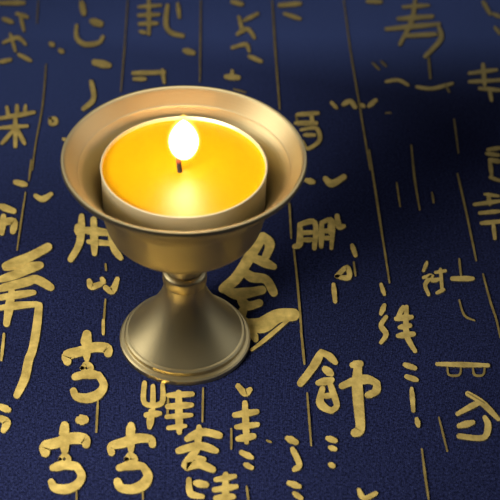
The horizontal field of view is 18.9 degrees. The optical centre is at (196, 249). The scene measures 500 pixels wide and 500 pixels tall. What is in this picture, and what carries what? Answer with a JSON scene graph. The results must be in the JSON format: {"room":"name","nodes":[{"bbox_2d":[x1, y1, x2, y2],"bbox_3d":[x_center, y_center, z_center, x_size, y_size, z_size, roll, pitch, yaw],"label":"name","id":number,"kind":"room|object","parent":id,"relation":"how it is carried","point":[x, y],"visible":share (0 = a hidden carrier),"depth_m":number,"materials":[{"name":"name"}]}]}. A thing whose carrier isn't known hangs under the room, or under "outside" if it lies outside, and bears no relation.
{"room":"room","nodes":[
{"label":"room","id":0,"kind":"room"},
{"bbox_2d":[0,0,499,499],"bbox_3d":[0.031,-0.132,0.596,1.104,0.030,0.754,0,41,0],"label":"tablecloth","id":1,"kind":"object","parent":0,"point":[369,301],"visible":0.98,"depth_m":0.41,"materials":[{"name":"blue fabric"}]},
{"bbox_2d":[60,85,306,385],"bbox_3d":[-0.003,0.001,0.372,0.058,0.060,0.058,-10,42,-12],"label":"candle holder","id":2,"kind":"object","parent":1,"relation":"on","point":[184,334],"visible":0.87,"depth_m":0.37,"materials":[{"name":"gold metal"}]},
{"bbox_2d":[100,116,266,231],"bbox_3d":[-0.003,-0.021,0.353,0.040,0.027,0.040,-32,50,-32],"label":"tealight candle","id":3,"kind":"object","parent":2,"relation":"on","point":[174,173],"visible":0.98,"depth_m":0.35,"materials":[{"name":"yellow wax"}]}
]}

